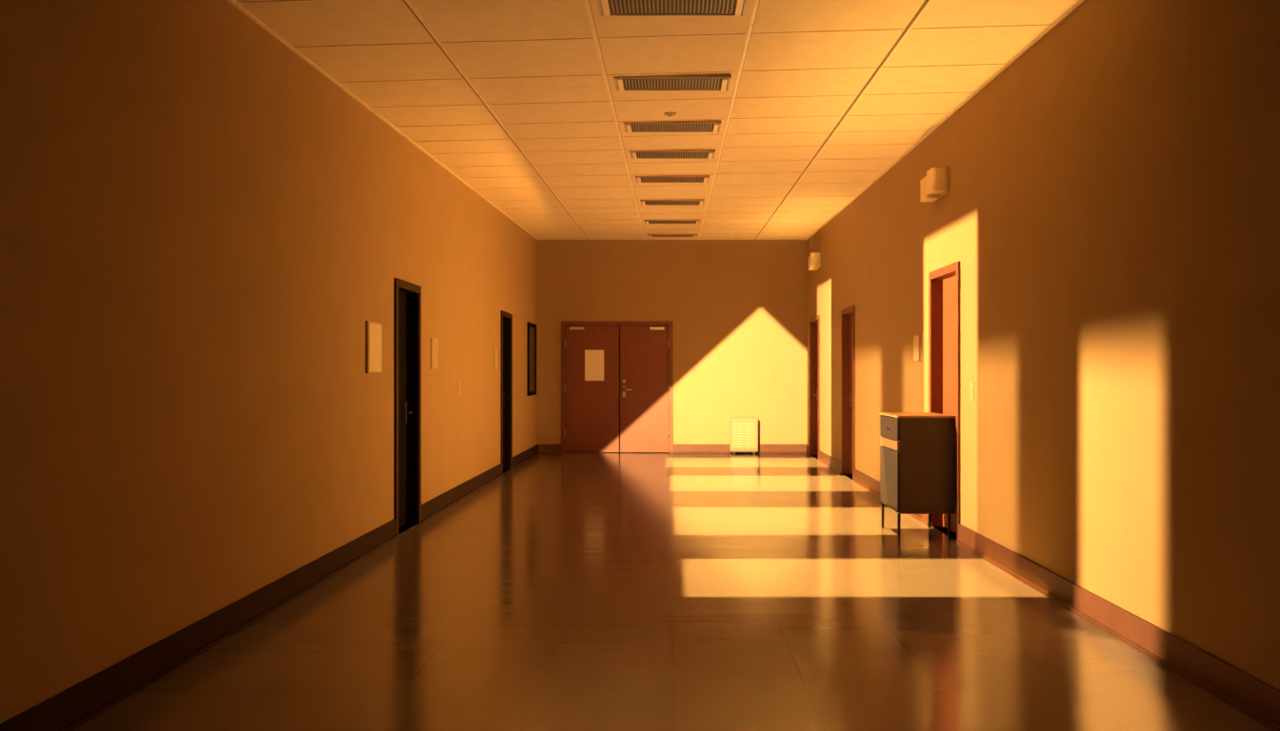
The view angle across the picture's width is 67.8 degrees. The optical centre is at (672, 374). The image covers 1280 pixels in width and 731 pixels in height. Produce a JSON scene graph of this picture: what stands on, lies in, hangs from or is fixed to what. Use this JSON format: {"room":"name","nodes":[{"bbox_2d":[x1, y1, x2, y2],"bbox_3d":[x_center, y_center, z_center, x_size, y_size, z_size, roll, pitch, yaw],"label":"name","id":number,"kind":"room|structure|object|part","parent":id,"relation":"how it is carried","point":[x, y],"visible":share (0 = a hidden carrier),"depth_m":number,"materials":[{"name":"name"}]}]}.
{"room":"building corridor","nodes":[
{"label":"building corridor","id":0,"kind":"room"},
{"bbox_2d":[0,0,537,723],"bbox_3d":[-2.550,-0.566,7.230,0.300,3.950,19.460,0,0,0],"label":"wall","id":1,"kind":"structure","parent":0,"point":[202,231],"depth_m":4.82,"materials":[{"name":"paint"}]},
{"bbox_2d":[0,444,539,730],"bbox_3d":[-2.384,1.329,7.230,0.032,0.160,19.460,0,0,0],"label":"baseboard","id":2,"kind":"structure","parent":1,"relation":"attached to","point":[74,707],"depth_m":4.81,"materials":[{"name":"wood"}]},
{"bbox_2d":[365,320,381,373],"bbox_3d":[-2.388,-0.211,7.625,0.024,0.410,0.350,0,0,0],"label":"wall sign","id":3,"kind":"object","parent":1,"relation":"attached to","point":[373,330],"visible":1,"depth_m":7.58,"materials":[{"name":"beige plastic"}]},
{"bbox_2d":[394,278,420,536],"bbox_3d":[-2.470,0.289,8.620,0.180,2.240,0.810,0,0,0],"label":"door","id":4,"kind":"structure","parent":1,"relation":"in","point":[407,294],"depth_m":8.91,"materials":[{"name":"black wood"}]},
{"bbox_3d":[-2.486,0.359,8.890,0.007,0.200,0.050,0,0,0],"label":"handle plate","id":5,"kind":"part","parent":4,"relation":"part of","materials":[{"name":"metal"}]},
{"bbox_2d":[430,338,438,369],"bbox_3d":[-2.394,-0.206,9.585,0.012,0.310,0.270,0,0,0],"label":"wall sign","id":6,"kind":"object","parent":1,"relation":"attached to","point":[433,342],"visible":1,"depth_m":9.55,"materials":[{"name":"beige plastic"}]},
{"bbox_2d":[494,348,497,369],"bbox_3d":[-2.394,-0.206,12.910,0.012,0.290,0.220,0,0,0],"label":"wall sign","id":7,"kind":"object","parent":1,"relation":"attached to","point":[495,350],"visible":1,"depth_m":12.87,"materials":[{"name":"beige plastic"}]},
{"bbox_2d":[500,310,512,473],"bbox_3d":[-2.470,0.259,13.740,0.180,2.300,0.890,0,0,0],"label":"door","id":8,"kind":"structure","parent":1,"relation":"in","point":[506,318],"depth_m":14.12,"materials":[{"name":"black wood"}]},
{"bbox_2d":[527,321,536,396],"bbox_3d":[-2.385,-0.251,16.175,0.030,1.220,0.850,0,0,0],"label":"notice board","id":9,"kind":"object","parent":1,"relation":"attached to","point":[531,328],"visible":1,"depth_m":16.17,"materials":[{"name":"black wood"}]},
{"bbox_3d":[-2.385,-0.251,15.775,0.030,1.220,0.051,0,0,0],"label":"frame","id":10,"kind":"part","parent":9,"relation":"part of","materials":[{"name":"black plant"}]},
{"bbox_3d":[-2.393,-0.251,16.175,0.015,1.098,0.748,0,0,0],"label":"panel","id":11,"kind":"part","parent":9,"relation":"part of","materials":[{"name":"clear glass"}]},
{"bbox_3d":[-2.385,-0.251,16.575,0.030,1.220,0.051,0,0,0],"label":"frame","id":12,"kind":"part","parent":9,"relation":"part of","materials":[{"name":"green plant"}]},
{"bbox_2d":[226,0,1084,240],"bbox_3d":[0.000,-2.145,7.230,4.800,0.733,19.460,0,0,0],"label":"ceiling","id":13,"kind":"structure","parent":0,"point":[519,101],"depth_m":7.19,"materials":[{"name":"tile"}]},
{"bbox_2d":[663,112,676,117],"bbox_3d":[-0.020,-2.157,7.920,0.110,0.028,0.110,0,0,0],"label":"sprinkler","id":14,"kind":"object","parent":13,"relation":"attached to","point":[670,114],"visible":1,"depth_m":7.90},
{"bbox_2d":[597,0,747,16],"bbox_3d":[0.000,-2.095,5.340,0.840,0.043,0.440,0,0,0],"label":"ceiling vent","id":15,"kind":"object","parent":13,"relation":"in","point":[610,8],"visible":1,"depth_m":5.44,"materials":[{"name":"beige plastic"}]},
{"bbox_3d":[-0.380,-2.086,5.340,0.040,0.016,0.390,0,1,0],"label":"plate","id":16,"kind":"part","parent":15,"relation":"part of","materials":[{"name":"beige plastic"}]},
{"bbox_3d":[0.380,-2.086,5.340,0.040,0.016,0.390,0,1,0],"label":"plate","id":17,"kind":"part","parent":15,"relation":"part of","materials":[{"name":"beige plastic"}]},
{"bbox_2d":[613,74,731,90],"bbox_3d":[0.000,-2.136,6.990,0.840,0.041,0.340,0,0,0],"label":"ceiling vent","id":18,"kind":"object","parent":13,"relation":"in","point":[686,82],"visible":1,"depth_m":6.96,"materials":[{"name":"beige plastic"}]},
{"bbox_3d":[-0.380,-2.127,6.990,0.040,0.016,0.290,0,1,0],"label":"plate","id":19,"kind":"part","parent":18,"relation":"part of","materials":[{"name":"beige plastic"}]},
{"bbox_2d":[624,78,719,90],"bbox_3d":[-0.001,-2.130,6.990,0.684,0.010,0.280,0,1,0],"label":"grille","id":20,"kind":"object","parent":18,"relation":"attached to","point":[630,84],"depth_m":7.00,"materials":[{"name":"grey metal"}]},
{"bbox_3d":[0.000,-2.139,6.990,0.812,0.008,0.312,0,1,0],"label":"duct plate","id":21,"kind":"part","parent":18,"relation":"part of","materials":[{"name":"grey metal"}]},
{"bbox_3d":[0.380,-2.127,6.990,0.040,0.016,0.290,0,1,0],"label":"plate","id":22,"kind":"part","parent":18,"relation":"part of","materials":[{"name":"beige plastic"}]},
{"bbox_2d":[623,120,720,132],"bbox_3d":[0.000,-2.169,8.355,0.840,0.040,0.330,0,0,0],"label":"ceiling vent","id":23,"kind":"object","parent":13,"relation":"in","point":[666,126],"visible":1,"depth_m":8.32,"materials":[{"name":"beige plastic"}]},
{"bbox_3d":[-0.380,-2.160,8.355,0.040,0.016,0.280,0,1,0],"label":"plate","id":24,"kind":"part","parent":23,"relation":"part of","materials":[{"name":"beige plastic"}]},
{"bbox_2d":[632,123,711,131],"bbox_3d":[-0.001,-2.163,8.355,0.684,0.010,0.270,0,1,0],"label":"grille","id":25,"kind":"object","parent":23,"relation":"attached to","point":[635,127],"depth_m":8.36,"materials":[{"name":"grey metal"}]},
{"bbox_3d":[0.000,-2.172,8.355,0.812,0.008,0.302,0,1,0],"label":"duct plate","id":26,"kind":"part","parent":23,"relation":"part of","materials":[{"name":"grey metal"}]},
{"bbox_3d":[0.380,-2.160,8.355,0.040,0.016,0.280,0,1,0],"label":"plate","id":27,"kind":"part","parent":23,"relation":"part of","materials":[{"name":"beige plastic"}]},
{"bbox_2d":[629,149,715,159],"bbox_3d":[0.000,-2.198,9.530,0.840,0.041,0.340,0,0,0],"label":"ceiling vent","id":28,"kind":"object","parent":13,"relation":"in","point":[671,153],"visible":1,"depth_m":9.48,"materials":[{"name":"beige plastic"}]},
{"bbox_3d":[-0.380,-2.189,9.530,0.040,0.016,0.290,0,1,0],"label":"plate","id":29,"kind":"part","parent":28,"relation":"part of","materials":[{"name":"beige plastic"}]},
{"bbox_2d":[637,152,706,158],"bbox_3d":[-0.001,-2.192,9.530,0.684,0.010,0.280,0,1,0],"label":"grille","id":30,"kind":"object","parent":28,"relation":"attached to","point":[639,154],"depth_m":9.53,"materials":[{"name":"grey metal"}]},
{"bbox_3d":[0.000,-2.201,9.530,0.812,0.008,0.312,0,1,0],"label":"duct plate","id":31,"kind":"part","parent":28,"relation":"part of","materials":[{"name":"grey metal"}]},
{"bbox_3d":[0.380,-2.189,9.530,0.040,0.016,0.290,0,1,0],"label":"plate","id":32,"kind":"part","parent":28,"relation":"part of","materials":[{"name":"beige plastic"}]},
{"bbox_2d":[635,175,709,182],"bbox_3d":[0.000,-2.232,10.905,0.840,0.041,0.370,0,0,0],"label":"ceiling vent","id":33,"kind":"object","parent":13,"relation":"in","point":[659,178],"visible":1,"depth_m":10.85,"materials":[{"name":"beige plastic"}]},
{"bbox_2d":[641,177,702,182],"bbox_3d":[-0.001,-2.226,10.905,0.684,0.010,0.310,0,1,0],"label":"grille","id":34,"kind":"object","parent":33,"relation":"attached to","point":[644,179],"depth_m":10.91,"materials":[{"name":"grey metal"}]},
{"bbox_3d":[0.000,-2.235,10.905,0.812,0.008,0.342,0,1,0],"label":"duct plate","id":35,"kind":"part","parent":33,"relation":"part of","materials":[{"name":"grey metal"}]},
{"bbox_2d":[640,199,704,205],"bbox_3d":[0.000,-2.273,12.610,0.840,0.042,0.380,0,0,0],"label":"ceiling vent","id":36,"kind":"object","parent":13,"relation":"in","point":[670,202],"visible":1,"depth_m":12.59,"materials":[{"name":"beige plastic"}]},
{"bbox_2d":[645,200,698,205],"bbox_3d":[-0.001,-2.267,12.610,0.684,0.010,0.320,0,1,0],"label":"grille","id":37,"kind":"object","parent":36,"relation":"attached to","point":[648,203],"depth_m":12.67,"materials":[{"name":"grey metal"}]},
{"bbox_3d":[0.000,-2.276,12.610,0.812,0.008,0.352,0,1,0],"label":"duct plate","id":38,"kind":"part","parent":36,"relation":"part of","materials":[{"name":"grey metal"}]},
{"bbox_2d":[644,219,699,224],"bbox_3d":[0.000,-2.320,14.505,0.840,0.041,0.350,0,0,0],"label":"ceiling vent","id":39,"kind":"object","parent":13,"relation":"in","point":[692,221],"visible":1,"depth_m":14.44,"materials":[{"name":"beige plastic"}]},
{"bbox_2d":[649,220,695,223],"bbox_3d":[-0.001,-2.314,14.505,0.684,0.010,0.290,0,1,0],"label":"grille","id":40,"kind":"object","parent":39,"relation":"attached to","point":[650,222],"depth_m":14.54,"materials":[{"name":"grey metal"}]},
{"bbox_3d":[0.000,-2.323,14.505,0.812,0.008,0.322,0,1,0],"label":"duct plate","id":41,"kind":"part","parent":39,"relation":"part of","materials":[{"name":"white metal"}]},
{"bbox_2d":[647,234,697,237],"bbox_3d":[0.000,-2.362,16.230,0.840,0.040,0.300,0,0,0],"label":"ceiling vent","id":42,"kind":"object","parent":13,"relation":"in","point":[649,235],"visible":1,"depth_m":16.23,"materials":[{"name":"beige plastic"}]},
{"bbox_3d":[0.000,-2.365,16.230,0.812,0.008,0.272,0,1,0],"label":"duct plate","id":43,"kind":"part","parent":42,"relation":"part of","materials":[{"name":"white metal"}]},
{"bbox_2d":[73,452,1271,730],"bbox_3d":[0.000,1.509,7.230,5.400,0.200,20.060,0,0,0],"label":"floor","id":44,"kind":"structure","parent":0,"point":[568,591],"depth_m":5.13,"materials":[{"name":"beige tile"}]},
{"bbox_2d":[729,417,758,454],"bbox_3d":[1.265,1.089,16.861,0.490,0.640,0.117,0,0,0],"label":"heater","id":45,"kind":"object","parent":44,"relation":"on","point":[743,430],"visible":1,"depth_m":16.81,"materials":[{"name":"plastic"}]},
{"bbox_2d":[733,421,755,448],"bbox_3d":[1.265,1.074,16.808,0.390,0.470,0.009,0,0,0],"label":"grille","id":46,"kind":"object","parent":45,"relation":"attached to","point":[744,432],"depth_m":16.81,"materials":[{"name":"beige plastic"}]},
{"bbox_2d":[879,412,955,539],"bbox_3d":[2.139,0.881,8.401,0.508,1.056,0.698,0,0,0],"label":"base cabinet","id":47,"kind":"object","parent":44,"relation":"on","point":[917,450],"visible":1,"depth_m":8.06,"materials":[{"name":"laminate"}]},
{"bbox_3d":[1.925,1.296,8.710,0.026,0.226,0.026,0,0,0],"label":"leg","id":48,"kind":"part","parent":47,"relation":"part of","materials":[{"name":"metal"}]},
{"bbox_3d":[1.914,0.612,8.395,0.022,0.075,0.661,0,0,0],"label":"drawer","id":49,"kind":"part","parent":47,"relation":"part of","materials":[{"name":"grey metal"}]},
{"bbox_3d":[1.915,0.471,8.395,0.020,0.185,0.661,0,0,0],"label":"drawer","id":50,"kind":"part","parent":47,"relation":"part of","materials":[{"name":"wood"}]},
{"bbox_3d":[1.915,0.916,8.395,0.020,0.514,0.661,0,0,0],"label":"door","id":51,"kind":"part","parent":47,"relation":"part of","materials":[{"name":"wood"}]},
{"bbox_3d":[1.925,1.296,8.090,0.026,0.226,0.026,0,0,0],"label":"leg","id":52,"kind":"part","parent":47,"relation":"part of","materials":[{"name":"metal"}]},
{"bbox_3d":[2.352,1.296,8.710,0.026,0.226,0.026,0,0,0],"label":"leg","id":53,"kind":"part","parent":47,"relation":"part of","materials":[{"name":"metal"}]},
{"bbox_3d":[2.352,1.296,8.090,0.026,0.226,0.026,0,0,0],"label":"leg","id":54,"kind":"part","parent":47,"relation":"part of","materials":[{"name":"metal"}]},
{"bbox_2d":[537,240,807,453],"bbox_3d":[0.000,-0.566,17.110,5.400,3.950,0.300,0,0,0],"label":"wall","id":55,"kind":"structure","parent":0,"point":[737,310],"depth_m":16.96,"materials":[{"name":"paint"}]},
{"bbox_2d":[560,320,673,453],"bbox_3d":[-0.985,0.234,17.014,1.990,2.350,0.172,0,0,0],"label":"door","id":56,"kind":"structure","parent":55,"relation":"in","point":[631,410],"depth_m":17.00,"materials":[{"name":"paint"}]},
{"bbox_2d":[584,350,603,380],"bbox_3d":[-1.390,-0.156,16.998,0.340,0.550,0.004,0,0,0],"label":"paper notice","id":57,"kind":"object","parent":56,"relation":"attached to","point":[593,359],"visible":1,"depth_m":17.00,"materials":[{"name":"white paper"}]},
{"bbox_3d":[-0.860,0.309,16.997,0.050,0.200,0.007,0,0,0],"label":"handle plate","id":58,"kind":"part","parent":56,"relation":"part of","materials":[{"name":"metal"}]},
{"bbox_2d":[538,444,806,453],"bbox_3d":[0.000,1.329,16.945,4.764,0.160,0.030,0,0,0],"label":"baseboard","id":59,"kind":"structure","parent":55,"relation":"attached to","point":[542,449],"depth_m":16.94,"materials":[{"name":"wood"}]},
{"bbox_2d":[807,0,1279,690],"bbox_3d":[2.550,-0.566,7.230,0.300,3.950,19.460,0,0,0],"label":"wall","id":60,"kind":"structure","parent":0,"point":[1110,211],"depth_m":5.28,"materials":[{"name":"paint"}]},
{"bbox_2d":[809,315,819,459],"bbox_3d":[2.470,0.224,16.025,0.180,2.370,1.020,0,0,0],"label":"door","id":61,"kind":"structure","parent":60,"relation":"in","point":[814,322],"depth_m":16.47,"materials":[{"name":"paint"}]},
{"bbox_2d":[808,251,820,270],"bbox_3d":[2.320,-1.846,15.550,0.160,0.250,0.430,0,0,0],"label":"emergency light","id":62,"kind":"object","parent":60,"relation":"attached to","point":[814,259],"visible":1,"depth_m":15.35,"materials":[{"name":"plastic"}]},
{"bbox_2d":[840,305,855,479],"bbox_3d":[2.470,0.254,12.975,0.180,2.310,0.920,0,0,0],"label":"door","id":63,"kind":"structure","parent":60,"relation":"in","point":[848,315],"depth_m":13.37,"materials":[{"name":"paint"}]},
{"bbox_2d":[913,335,919,361],"bbox_3d":[2.394,-0.251,9.335,0.012,0.260,0.230,0,0,0],"label":"wall sign","id":64,"kind":"object","parent":60,"relation":"attached to","point":[916,339],"visible":1,"depth_m":9.31,"materials":[{"name":"beige plastic"}]},
{"bbox_2d":[920,165,948,201],"bbox_3d":[2.330,-1.691,8.500,0.140,0.240,0.430,0,0,0],"label":"emergency light","id":65,"kind":"object","parent":60,"relation":"attached to","point":[935,185],"visible":1,"depth_m":8.32,"materials":[{"name":"plastic"}]},
{"bbox_3d":[2.391,-1.696,8.500,0.018,0.230,0.430,0,0,0],"label":"mounting plate","id":66,"kind":"part","parent":65,"relation":"part of","materials":[{"name":"plastic"}]},
{"bbox_2d":[928,260,959,541],"bbox_3d":[2.470,0.234,8.385,0.180,2.350,0.900,0,0,0],"label":"door","id":67,"kind":"structure","parent":60,"relation":"in","point":[944,283],"depth_m":8.60,"materials":[{"name":"paint"}]},
{"bbox_2d":[969,382,974,401],"bbox_3d":[2.396,0.144,7.620,0.008,0.150,0.100,0,0,0],"label":"light switch","id":68,"kind":"object","parent":60,"relation":"attached to","point":[971,385],"visible":1,"depth_m":7.62,"materials":[{"name":"beige plastic"}]},
{"bbox_2d":[805,444,1279,730],"bbox_3d":[2.384,1.329,7.230,0.032,0.160,19.460,0,0,0],"label":"baseboard","id":69,"kind":"structure","parent":60,"relation":"attached to","point":[1244,692],"depth_m":4.90,"materials":[{"name":"wood"}]}
]}

